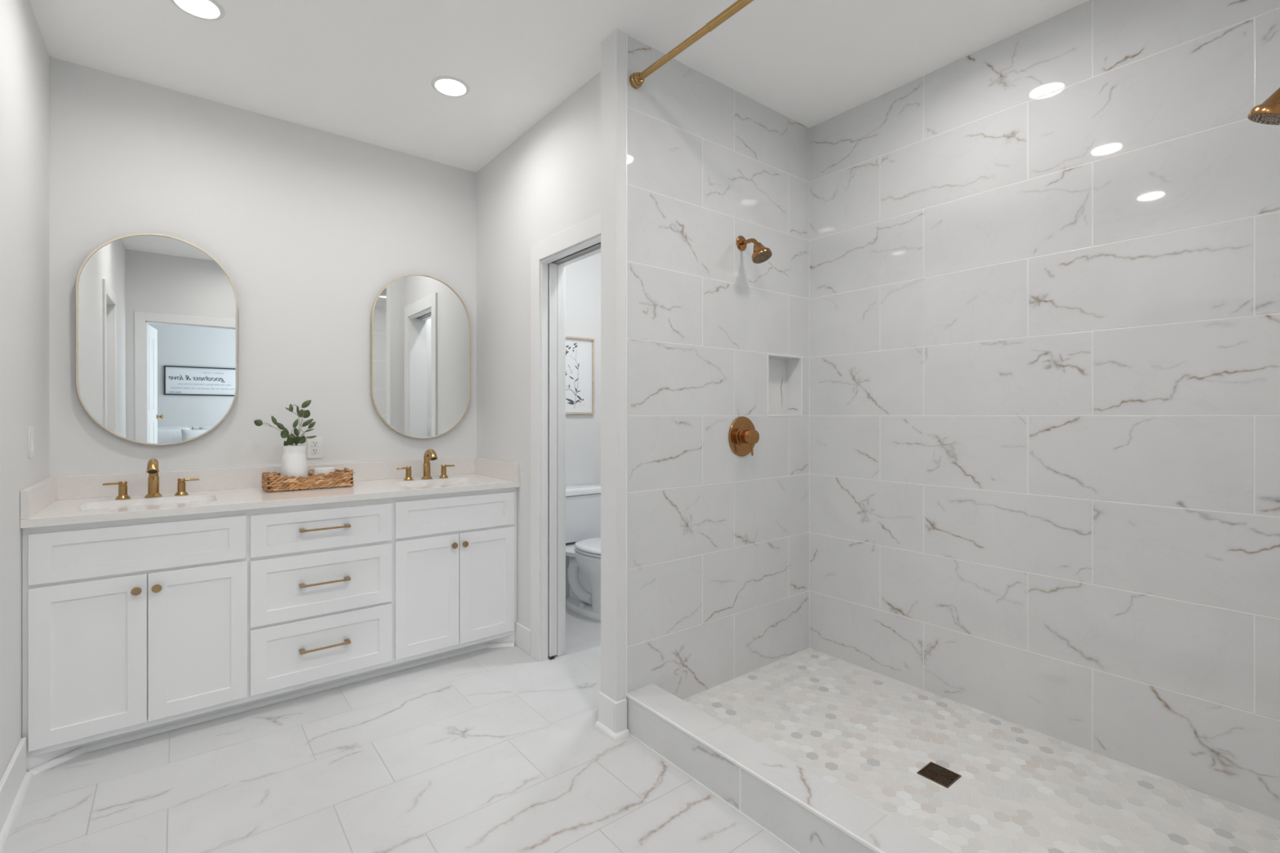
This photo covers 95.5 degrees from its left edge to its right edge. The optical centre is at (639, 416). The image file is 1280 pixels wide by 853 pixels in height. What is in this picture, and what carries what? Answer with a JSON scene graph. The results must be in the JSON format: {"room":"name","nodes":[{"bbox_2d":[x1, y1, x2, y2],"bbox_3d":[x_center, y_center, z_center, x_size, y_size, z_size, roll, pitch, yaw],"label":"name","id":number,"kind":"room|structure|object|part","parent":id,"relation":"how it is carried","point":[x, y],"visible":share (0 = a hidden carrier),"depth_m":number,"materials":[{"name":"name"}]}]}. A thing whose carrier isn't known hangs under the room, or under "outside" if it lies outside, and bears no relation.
{"room":"bathroom","nodes":[
{"label":"bathroom","id":0,"kind":"room"},
{"bbox_2d":[0,0,49,780],"bbox_3d":[-1.059,-0.132,0.544,0.130,2.779,4.790,0,0,-38],"label":"wall","id":1,"kind":"structure","parent":0,"point":[24,58],"depth_m":2.00,"materials":[{"name":"white paint"}]},
{"bbox_2d":[0,737,33,852],"bbox_3d":[-0.855,1.183,0.416,0.031,0.142,4.095,0,0,-38],"label":"baseboard","id":2,"kind":"structure","parent":1,"relation":"attached to","point":[15,783],"depth_m":1.84,"materials":[{"name":"paint"}]},
{"bbox_2d":[27,426,35,457],"bbox_3d":[-2.233,0.094,2.137,0.010,0.115,0.070,0,0,-38],"label":"light switch","id":3,"kind":"object","parent":1,"relation":"attached to","point":[31,448],"visible":1,"depth_m":2.12,"materials":[{"name":"white plastic"}]},
{"bbox_2d":[49,57,600,577],"bbox_3d":[-1.346,-0.132,3.451,3.296,2.779,0.120,0,0,-38],"label":"wall","id":4,"kind":"structure","parent":0,"point":[308,226],"depth_m":2.95,"materials":[{"name":"white paint"}]},
{"bbox_2d":[75,233,237,444],"bbox_3d":[-2.192,-0.348,2.668,0.566,0.959,0.030,0,1,-38],"label":"wall mirror","id":5,"kind":"object","parent":4,"relation":"attached to","point":[157,314],"visible":1,"depth_m":2.65,"materials":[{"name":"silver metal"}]},
{"bbox_2d":[55,457,474,500],"bbox_3d":[-1.753,0.306,3.038,1.882,0.100,0.020,0,0,-38],"label":"backsplash","id":6,"kind":"structure","parent":4,"relation":"attached to","point":[78,486],"depth_m":2.80,"materials":[{"name":"stone"}]},
{"bbox_2d":[306,435,322,458],"bbox_3d":[-1.718,0.164,3.074,0.070,0.115,0.008,0,0,-38],"label":"electrical outlet","id":7,"kind":"object","parent":4,"relation":"attached to","point":[314,446],"visible":0.94,"depth_m":3.07,"materials":[{"name":"white plastic"}]},
{"bbox_2d":[311,440,318,446],"bbox_3d":[-1.716,0.144,3.072,0.033,0.027,0.002,0,0,-38],"label":"receptacle","id":8,"kind":"object","parent":7,"relation":"attached to","point":[313,443],"depth_m":3.07,"materials":[{"name":"grey plastic"}]},
{"bbox_2d":[311,448,318,453],"bbox_3d":[-1.716,0.183,3.072,0.033,0.027,0.002,0,0,-38],"label":"receptacle","id":9,"kind":"object","parent":7,"relation":"attached to","point":[313,451],"depth_m":3.07,"materials":[{"name":"grey plastic"}]},
{"bbox_2d":[370,274,471,438],"bbox_3d":[-1.272,-0.348,3.413,0.566,0.959,0.030,0,0,-38],"label":"wall mirror","id":10,"kind":"object","parent":4,"relation":"attached to","point":[420,328],"visible":1,"depth_m":3.40,"materials":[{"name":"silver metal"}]},
{"bbox_2d":[565,577,568,597],"bbox_3d":[-0.501,1.187,4.026,1.022,0.135,0.031,0,0,-38],"label":"baseboard","id":11,"kind":"structure","parent":4,"relation":"attached to","point":[566,578],"depth_m":4.02,"materials":[{"name":"paint"}]},
{"bbox_2d":[565,335,595,413],"bbox_3d":[-0.489,-0.284,4.040,0.405,0.540,0.022,0,0,-38],"label":"framed print","id":12,"kind":"object","parent":4,"relation":"attached to","point":[580,351],"visible":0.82,"depth_m":4.10,"materials":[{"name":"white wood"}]},
{"bbox_2d":[2,640,776,852],"bbox_3d":[-0.933,1.254,2.183,2.146,0.001,2.380,0,0,-38],"label":"floor","id":13,"kind":"structure","parent":0,"point":[496,749],"depth_m":1.99,"materials":[{"name":"tile"}]},
{"bbox_2d":[22,482,516,775],"bbox_3d":[-1.571,0.820,2.808,1.883,0.868,0.607,0,0,-38],"label":"vanity cabinet","id":14,"kind":"object","parent":13,"relation":"on","point":[132,629],"visible":0.99,"depth_m":2.40,"materials":[{"name":"paint"}]},
{"bbox_3d":[-2.009,0.884,2.126,0.315,0.564,0.017,0,0,-38],"label":"door","id":15,"kind":"part","parent":14,"relation":"part of","materials":[{"name":"paint"}]},
{"bbox_3d":[-2.010,0.884,2.128,0.211,0.460,0.009,0,0,-38],"label":"panel","id":16,"kind":"part","parent":14,"relation":"part of","materials":[{"name":"paint"}]},
{"bbox_3d":[-1.895,0.657,2.188,0.031,0.031,0.026,0,0,-38],"label":"knob","id":17,"kind":"part","parent":14,"relation":"part of","materials":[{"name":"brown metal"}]},
{"bbox_3d":[-1.885,0.501,2.224,0.630,0.176,0.017,0,0,-38],"label":"drawer","id":18,"kind":"part","parent":14,"relation":"part of","materials":[{"name":"paint"}]},
{"bbox_3d":[-1.887,0.501,2.226,0.522,0.092,0.009,0,0,-38],"label":"panel","id":19,"kind":"part","parent":14,"relation":"part of","materials":[{"name":"paint"}]},
{"bbox_3d":[-1.848,0.657,2.225,0.031,0.031,0.026,0,0,-38],"label":"knob","id":20,"kind":"part","parent":14,"relation":"part of","materials":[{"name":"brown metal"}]},
{"bbox_3d":[-1.759,0.884,2.324,0.315,0.564,0.017,0,0,-38],"label":"door","id":21,"kind":"part","parent":14,"relation":"part of","materials":[{"name":"paint"}]},
{"bbox_3d":[-1.761,0.884,2.326,0.211,0.460,0.009,0,0,-38],"label":"panel","id":22,"kind":"part","parent":14,"relation":"part of","materials":[{"name":"paint"}]},
{"bbox_2d":[19,473,519,528],"bbox_3d":[-1.575,0.371,2.813,1.882,0.030,0.594,0,0,-38],"label":"countertop","id":23,"kind":"structure","parent":14,"relation":"on","point":[63,512],"depth_m":2.54,"materials":[{"name":"stone"}]},
{"bbox_2d":[20,476,55,519],"bbox_3d":[-2.298,0.306,2.227,0.020,0.100,0.570,0,0,-38],"label":"side splash","id":24,"kind":"object","parent":23,"relation":"on","point":[36,497],"visible":1,"depth_m":2.13,"materials":[{"name":"stone"}]},
{"bbox_2d":[102,458,199,499],"bbox_3d":[-2.121,0.270,2.531,0.328,0.172,0.163,0,0,-38],"label":"faucet","id":25,"kind":"object","parent":23,"relation":"on","point":[153,470],"visible":1,"depth_m":2.55,"materials":[{"name":"gold metal"}]},
{"bbox_3d":[-2.259,0.289,2.487,0.056,0.010,0.010,0,0,-38],"label":"lever","id":26,"kind":"part","parent":25,"relation":"part of","materials":[{"name":"gold metal"}]},
{"bbox_3d":[-2.230,0.319,2.509,0.051,0.074,0.051,0,0,-38],"label":"handle","id":27,"kind":"part","parent":25,"relation":"part of","materials":[{"name":"gold metal"}]},
{"bbox_3d":[-2.120,0.270,2.533,0.061,0.172,0.161,0,0,-38],"label":"spout","id":28,"kind":"part","parent":25,"relation":"part of","materials":[{"name":"gold metal"}]},
{"bbox_3d":[-2.075,0.319,2.633,0.051,0.074,0.051,0,0,-38],"label":"handle","id":29,"kind":"part","parent":25,"relation":"part of","materials":[{"name":"gold metal"}]},
{"bbox_3d":[-2.047,0.289,2.655,0.056,0.010,0.010,0,0,-38],"label":"lever","id":30,"kind":"part","parent":25,"relation":"part of","materials":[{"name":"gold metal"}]},
{"bbox_2d":[261,467,355,492],"bbox_3d":[-1.647,0.312,2.892,0.382,0.087,0.214,0,0,-38],"label":"wicker tray","id":31,"kind":"object","parent":23,"relation":"on","point":[271,482],"visible":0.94,"depth_m":2.82,"materials":[{"name":"brown wicker"}]},
{"bbox_2d":[280,444,307,479],"bbox_3d":[-1.687,0.243,2.838,0.117,0.202,0.117,0,0,-38],"label":"vase","id":32,"kind":"object","parent":31,"relation":"in","point":[294,459],"visible":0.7,"depth_m":2.79,"materials":[{"name":"white ceramic"}]},
{"bbox_2d":[253,400,316,445],"bbox_3d":[-1.712,0.107,2.814,0.261,0.374,0.057,0,0,-38],"label":"eucalyptus branches","id":33,"kind":"object","parent":32,"relation":"in","point":[291,438],"visible":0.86,"depth_m":2.84,"materials":[{"name":"green plant"}]},
{"bbox_3d":[-1.715,0.119,2.816,0.193,0.350,0.018,0,0,-38],"label":"stem","id":34,"kind":"part","parent":33,"relation":"part of","materials":[{"name":"green plant"}]},
{"bbox_3d":[-1.648,0.325,2.892,0.364,0.053,0.190,0,0,-38],"label":"frame","id":35,"kind":"part","parent":31,"relation":"part of","materials":[{"name":"brown wicker"}]},
{"bbox_2d":[313,466,334,475],"bbox_3d":[-1.598,0.303,2.945,0.093,0.082,0.093,0,0,-38],"label":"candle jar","id":36,"kind":"object","parent":31,"relation":"in","point":[325,469],"visible":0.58,"depth_m":2.91,"materials":[{"name":"white glass"}]},
{"bbox_2d":[395,448,454,479],"bbox_3d":[-1.185,0.270,3.274,0.328,0.172,0.163,0,0,-38],"label":"faucet","id":37,"kind":"object","parent":23,"relation":"on","point":[429,455],"visible":1,"depth_m":3.30,"materials":[{"name":"gold metal"}]},
{"bbox_3d":[-1.295,0.319,3.252,0.051,0.074,0.051,0,0,-38],"label":"handle","id":38,"kind":"part","parent":37,"relation":"part of","materials":[{"name":"gold metal"}]},
{"bbox_3d":[-1.184,0.270,3.276,0.061,0.172,0.161,0,0,-38],"label":"spout","id":39,"kind":"part","parent":37,"relation":"part of","materials":[{"name":"gold metal"}]},
{"bbox_3d":[-1.139,0.319,3.376,0.051,0.074,0.051,0,0,-38],"label":"handle","id":40,"kind":"part","parent":37,"relation":"part of","materials":[{"name":"gold metal"}]},
{"bbox_2d":[474,457,519,481],"bbox_3d":[-0.840,0.306,3.385,0.020,0.100,0.570,0,0,-38],"label":"side splash","id":41,"kind":"object","parent":23,"relation":"on","point":[506,470],"visible":1,"depth_m":3.34,"materials":[{"name":"stone"}]},
{"bbox_3d":[-1.432,1.245,2.631,1.850,0.018,0.098,0,0,-38],"label":"shoe moulding","id":42,"kind":"part","parent":14,"relation":"part of","materials":[{"name":"paint"}]},
{"bbox_3d":[-1.407,1.031,2.604,0.562,0.272,0.017,0,0,-38],"label":"drawer","id":43,"kind":"part","parent":14,"relation":"part of","materials":[{"name":"paint"}]},
{"bbox_3d":[-1.407,0.744,2.604,0.562,0.275,0.017,0,0,-38],"label":"drawer","id":44,"kind":"part","parent":14,"relation":"part of","materials":[{"name":"paint"}]},
{"bbox_3d":[-1.407,0.503,2.604,0.562,0.176,0.017,0,0,-38],"label":"drawer","id":45,"kind":"part","parent":14,"relation":"part of","materials":[{"name":"paint"}]},
{"bbox_3d":[-1.409,1.031,2.606,0.454,0.168,0.009,0,0,-38],"label":"panel","id":46,"kind":"part","parent":14,"relation":"part of","materials":[{"name":"paint"}]},
{"bbox_3d":[-1.409,0.744,2.606,0.454,0.171,0.009,0,0,-38],"label":"panel","id":47,"kind":"part","parent":14,"relation":"part of","materials":[{"name":"paint"}]},
{"bbox_3d":[-1.409,0.503,2.606,0.454,0.092,0.009,0,0,-38],"label":"panel","id":48,"kind":"part","parent":14,"relation":"part of","materials":[{"name":"paint"}]},
{"bbox_3d":[-1.397,1.023,2.584,0.199,0.011,0.040,0,0,-38],"label":"handle","id":49,"kind":"part","parent":14,"relation":"part of","materials":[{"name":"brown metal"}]},
{"bbox_3d":[-1.397,0.737,2.584,0.199,0.011,0.040,0,0,-38],"label":"handle","id":50,"kind":"part","parent":14,"relation":"part of","materials":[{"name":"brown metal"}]},
{"bbox_3d":[-1.397,0.497,2.584,0.199,0.011,0.040,0,0,-38],"label":"handle","id":51,"kind":"part","parent":14,"relation":"part of","materials":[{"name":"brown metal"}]},
{"bbox_3d":[-1.052,0.884,2.886,0.311,0.564,0.017,0,0,-38],"label":"door","id":52,"kind":"part","parent":14,"relation":"part of","materials":[{"name":"paint"}]},
{"bbox_3d":[-1.054,0.884,2.888,0.207,0.460,0.009,0,0,-38],"label":"panel","id":53,"kind":"part","parent":14,"relation":"part of","materials":[{"name":"paint"}]},
{"bbox_3d":[-0.931,0.500,2.982,0.620,0.174,0.017,0,0,-38],"label":"drawer","id":54,"kind":"part","parent":14,"relation":"part of","materials":[{"name":"paint"}]},
{"bbox_3d":[-0.941,0.654,2.946,0.031,0.031,0.026,0,0,-38],"label":"knob","id":55,"kind":"part","parent":14,"relation":"part of","materials":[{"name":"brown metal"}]},
{"bbox_3d":[-0.933,0.500,2.984,0.512,0.090,0.009,0,0,-38],"label":"panel","id":56,"kind":"part","parent":14,"relation":"part of","materials":[{"name":"paint"}]},
{"bbox_3d":[-0.898,0.654,2.980,0.031,0.031,0.026,0,0,-38],"label":"knob","id":57,"kind":"part","parent":14,"relation":"part of","materials":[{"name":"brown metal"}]},
{"bbox_3d":[-0.808,0.884,3.079,0.305,0.564,0.017,0,0,-38],"label":"door","id":58,"kind":"part","parent":14,"relation":"part of","materials":[{"name":"paint"}]},
{"bbox_3d":[-0.810,0.884,3.082,0.201,0.460,0.009,0,0,-38],"label":"panel","id":59,"kind":"part","parent":14,"relation":"part of","materials":[{"name":"paint"}]},
{"bbox_2d":[626,697,875,852],"bbox_3d":[0.512,1.183,1.599,0.001,0.142,1.817,0,0,-38],"label":"shower curb","id":60,"kind":"structure","parent":13,"relation":"on","point":[804,831],"depth_m":1.84,"materials":[{"name":"tile"}]},
{"bbox_2d":[630,733,799,852],"bbox_3d":[0.512,1.253,1.596,0.005,0.004,1.813,0,0,-38],"label":"trim","id":61,"kind":"structure","parent":60,"relation":"attached to","point":[637,740],"depth_m":1.91,"materials":[{"name":"paint"}]},
{"bbox_2d":[626,693,884,852],"bbox_3d":[0.512,1.108,1.600,0.008,0.010,1.819,0,0,-38],"label":"trim","id":62,"kind":"structure","parent":60,"relation":"attached to","point":[776,788],"depth_m":1.76,"materials":[{"name":"paint"}]},
{"bbox_2d":[475,71,600,629],"bbox_3d":[-0.497,-0.132,3.075,0.130,2.779,1.526,0,0,-38],"label":"wall","id":63,"kind":"structure","parent":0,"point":[546,183],"depth_m":3.18,"materials":[{"name":"white paint"}]},
{"bbox_2d":[514,621,530,655],"bbox_3d":[-0.627,1.190,3.123,0.014,0.128,0.188,0,0,-38],"label":"baseboard","id":64,"kind":"structure","parent":63,"relation":"attached to","point":[522,633],"depth_m":3.11,"materials":[{"name":"paint"}]},
{"bbox_2d":[547,262,557,660],"bbox_3d":[-0.635,0.231,3.247,0.046,2.046,0.620,0,0,-38],"label":"door","id":65,"kind":"structure","parent":63,"relation":"in","point":[553,268],"depth_m":3.01,"materials":[{"name":"paint"}]},
{"bbox_2d":[530,213,600,661],"bbox_3d":[-0.280,0.183,2.802,0.158,2.142,0.738,0,0,-38],"label":"door frame","id":66,"kind":"structure","parent":63,"relation":"attached to","point":[581,241],"depth_m":3.00,"materials":[{"name":"paint"}]},
{"bbox_2d":[29,0,1088,172],"bbox_3d":[0.143,-1.571,1.576,3.296,0.100,4.910,0,0,-38],"label":"ceiling","id":67,"kind":"structure","parent":0,"point":[361,70],"depth_m":2.43,"materials":[{"name":"white paint"}]},
{"bbox_2d":[169,0,225,20],"bbox_3d":[-1.636,-1.518,2.149,0.168,0.006,0.168,0,0,-38],"label":"recessed light","id":68,"kind":"object","parent":67,"relation":"in","point":[209,10],"visible":1,"depth_m":2.17,"materials":[{"name":"white plastic"}]},
{"bbox_2d":[431,75,469,97],"bbox_3d":[-0.873,-1.518,2.684,0.168,0.006,0.168,0,0,-38],"label":"recessed light","id":69,"kind":"object","parent":67,"relation":"in","point":[448,86],"visible":1,"depth_m":2.67,"materials":[{"name":"white plastic"}]},
{"bbox_2d":[565,606,600,660],"bbox_3d":[0.054,1.254,3.478,1.010,0.001,1.580,0,0,-38],"label":"floor","id":70,"kind":"structure","parent":0,"point":[583,632],"depth_m":3.38,"materials":[{"name":"tile"}]},
{"bbox_2d":[565,483,600,621],"bbox_3d":[-0.267,0.866,3.753,0.454,0.776,0.735,0,0,-38],"label":"toilet","id":71,"kind":"object","parent":70,"relation":"on","point":[583,501],"visible":0.51,"depth_m":3.81,"materials":[{"name":"ceramic"}]},
{"bbox_3d":[-0.432,0.682,3.961,0.430,0.306,0.190,0,0,-38],"label":"tank","id":72,"kind":"part","parent":71,"relation":"part of","materials":[{"name":"ceramic"}]},
{"bbox_3d":[-0.430,0.502,3.959,0.454,0.048,0.210,0,0,-38],"label":"tank lid","id":73,"kind":"part","parent":71,"relation":"part of","materials":[{"name":"ceramic"}]},
{"bbox_3d":[-0.190,0.813,3.656,0.374,0.022,0.487,0,0,-38],"label":"seat lid","id":74,"kind":"part","parent":71,"relation":"part of","materials":[{"name":"plastic"}]},
{"bbox_3d":[-0.201,1.038,3.671,0.360,0.371,0.500,0,0,-38],"label":"bowl","id":75,"kind":"part","parent":71,"relation":"part of","materials":[{"name":"ceramic"}]},
{"bbox_3d":[-0.189,0.838,3.655,0.368,0.015,0.470,0,0,-38],"label":"seat","id":76,"kind":"part","parent":71,"relation":"part of","materials":[{"name":"ceramic"}]},
{"bbox_2d":[600,28,625,701],"bbox_3d":[0.373,-0.132,2.722,1.274,2.779,0.109,0,0,-38],"label":"wall","id":77,"kind":"structure","parent":0,"point":[607,44],"depth_m":2.31,"materials":[{"name":"white paint"}]},
{"bbox_2d":[594,691,630,742],"bbox_3d":[-0.111,1.187,2.317,0.074,0.135,0.140,0,0,-38],"label":"baseboard","id":78,"kind":"structure","parent":77,"relation":"attached to","point":[612,714],"depth_m":2.29,"materials":[{"name":"paint"}]},
{"bbox_3d":[-0.111,1.244,2.317,0.074,0.019,0.140,0,0,-38],"label":"shoe moulding","id":79,"kind":"part","parent":78,"relation":"part of","materials":[{"name":"paint"}]},
{"bbox_2d":[627,35,808,699],"bbox_3d":[0.420,-0.143,2.695,1.210,2.755,0.001,0,0,-38],"label":"wall","id":80,"kind":"structure","parent":0,"point":[718,538],"depth_m":2.60,"materials":[{"name":"tile"}]},
{"bbox_2d":[625,33,627,698],"bbox_3d":[-0.059,-0.134,2.319,0.008,2.775,0.018,0,0,-38],"label":"trim","id":81,"kind":"structure","parent":80,"relation":"attached to","point":[626,34],"depth_m":2.31,"materials":[{"name":"paint"}]},
{"bbox_2d":[629,0,754,88],"bbox_3d":[0.546,-1.349,1.631,0.057,0.057,1.824,0,0,-38],"label":"shower curtain rod","id":82,"kind":"object","parent":80,"relation":"attached to","point":[637,79],"visible":1,"depth_m":2.08,"materials":[{"name":"gold metal"}]},
{"bbox_2d":[728,416,759,456],"bbox_3d":[0.506,0.096,2.714,0.188,0.188,0.078,0,0,-38],"label":"shower valve","id":83,"kind":"object","parent":80,"relation":"attached to","point":[743,436],"visible":1,"depth_m":2.71,"materials":[{"name":"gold metal"}]},
{"bbox_3d":[0.519,0.152,2.697,0.010,0.062,0.014,0,0,-38],"label":"lever","id":84,"kind":"part","parent":83,"relation":"part of","materials":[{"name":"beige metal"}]},
{"bbox_2d":[736,235,772,263],"bbox_3d":[0.529,-0.775,2.675,0.092,0.147,0.168,0,0,-38],"label":"sprayer","id":85,"kind":"object","parent":80,"relation":"attached to","point":[762,254],"visible":1,"depth_m":2.65,"materials":[{"name":"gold metal"}]},
{"bbox_3d":[0.511,-0.802,2.699,0.019,0.043,0.100,0,0,-38],"label":"arm","id":86,"kind":"part","parent":85,"relation":"part of","materials":[{"name":"gold metal"}]},
{"bbox_2d":[767,353,802,416],"bbox_3d":[0.735,-0.154,2.946,0.280,0.310,0.006,0,0,-38],"label":"trim","id":87,"kind":"structure","parent":80,"relation":"attached to","point":[768,354],"depth_m":2.94,"materials":[{"name":"paint"}]},
{"bbox_2d":[768,355,800,414],"bbox_3d":[0.702,-0.154,2.987,0.277,0.307,0.098,0,0,-38],"label":"wall niche","id":88,"kind":"object","parent":80,"relation":"in","point":[784,372],"visible":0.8,"depth_m":3.06,"materials":[{"name":"tile"}]},
{"bbox_2d":[808,128,809,648],"bbox_3d":[0.893,-0.148,3.071,0.003,2.745,0.003,0,0,-38],"label":"trim","id":89,"kind":"structure","parent":80,"relation":"attached to","point":[809,128],"depth_m":3.07,"materials":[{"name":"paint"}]},
{"bbox_2d":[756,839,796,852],"bbox_3d":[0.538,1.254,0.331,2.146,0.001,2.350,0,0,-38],"label":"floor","id":90,"kind":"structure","parent":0,"point":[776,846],"depth_m":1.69,"materials":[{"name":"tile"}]},
{"bbox_3d":[0.565,1.179,1.646,0.140,0.150,1.824,0,0,-38],"label":"trim","id":91,"kind":"structure","parent":90,"relation":"on","visible":0},
{"bbox_2d":[627,683,954,852],"bbox_3d":[0.567,1.104,1.647,0.138,0.001,1.824,0,0,-38],"label":"shower curb top","id":92,"kind":"structure","parent":91,"relation":"on","point":[885,833],"depth_m":1.76,"materials":[{"name":"stone"}]},
{"bbox_2d":[682,648,1279,852],"bbox_3d":[1.037,1.238,2.021,1.083,0.032,1.825,0,0,-38],"label":"floor","id":93,"kind":"structure","parent":0,"point":[1042,843],"depth_m":2.00,"materials":[{"name":"white tile"}]},
{"bbox_2d":[916,761,961,788],"bbox_3d":[1.019,1.222,1.983,0.102,0.004,0.102,0,0,-38],"label":"shower drain","id":94,"kind":"object","parent":93,"relation":"on","point":[941,775],"visible":1,"depth_m":1.98,"materials":[{"name":"brown metal"}]},
{"bbox_2d":[809,0,1279,820],"bbox_3d":[1.461,-0.143,2.357,0.001,2.755,1.825,0,0,-38],"label":"wall","id":95,"kind":"structure","parent":0,"point":[1044,260],"depth_m":2.19,"materials":[{"name":"tile"}]},
{"label":"shower","id":96,"kind":"object","parent":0,"visible":0},
{"bbox_2d":[1247,87,1279,124],"bbox_3d":[1.560,-0.775,1.378,0.092,0.147,0.168,0,0,-38],"label":"sprayer","id":97,"kind":"object","parent":96,"relation":"attached to","point":[1268,113],"visible":1,"depth_m":1.40,"materials":[{"name":"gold metal"}]}
]}

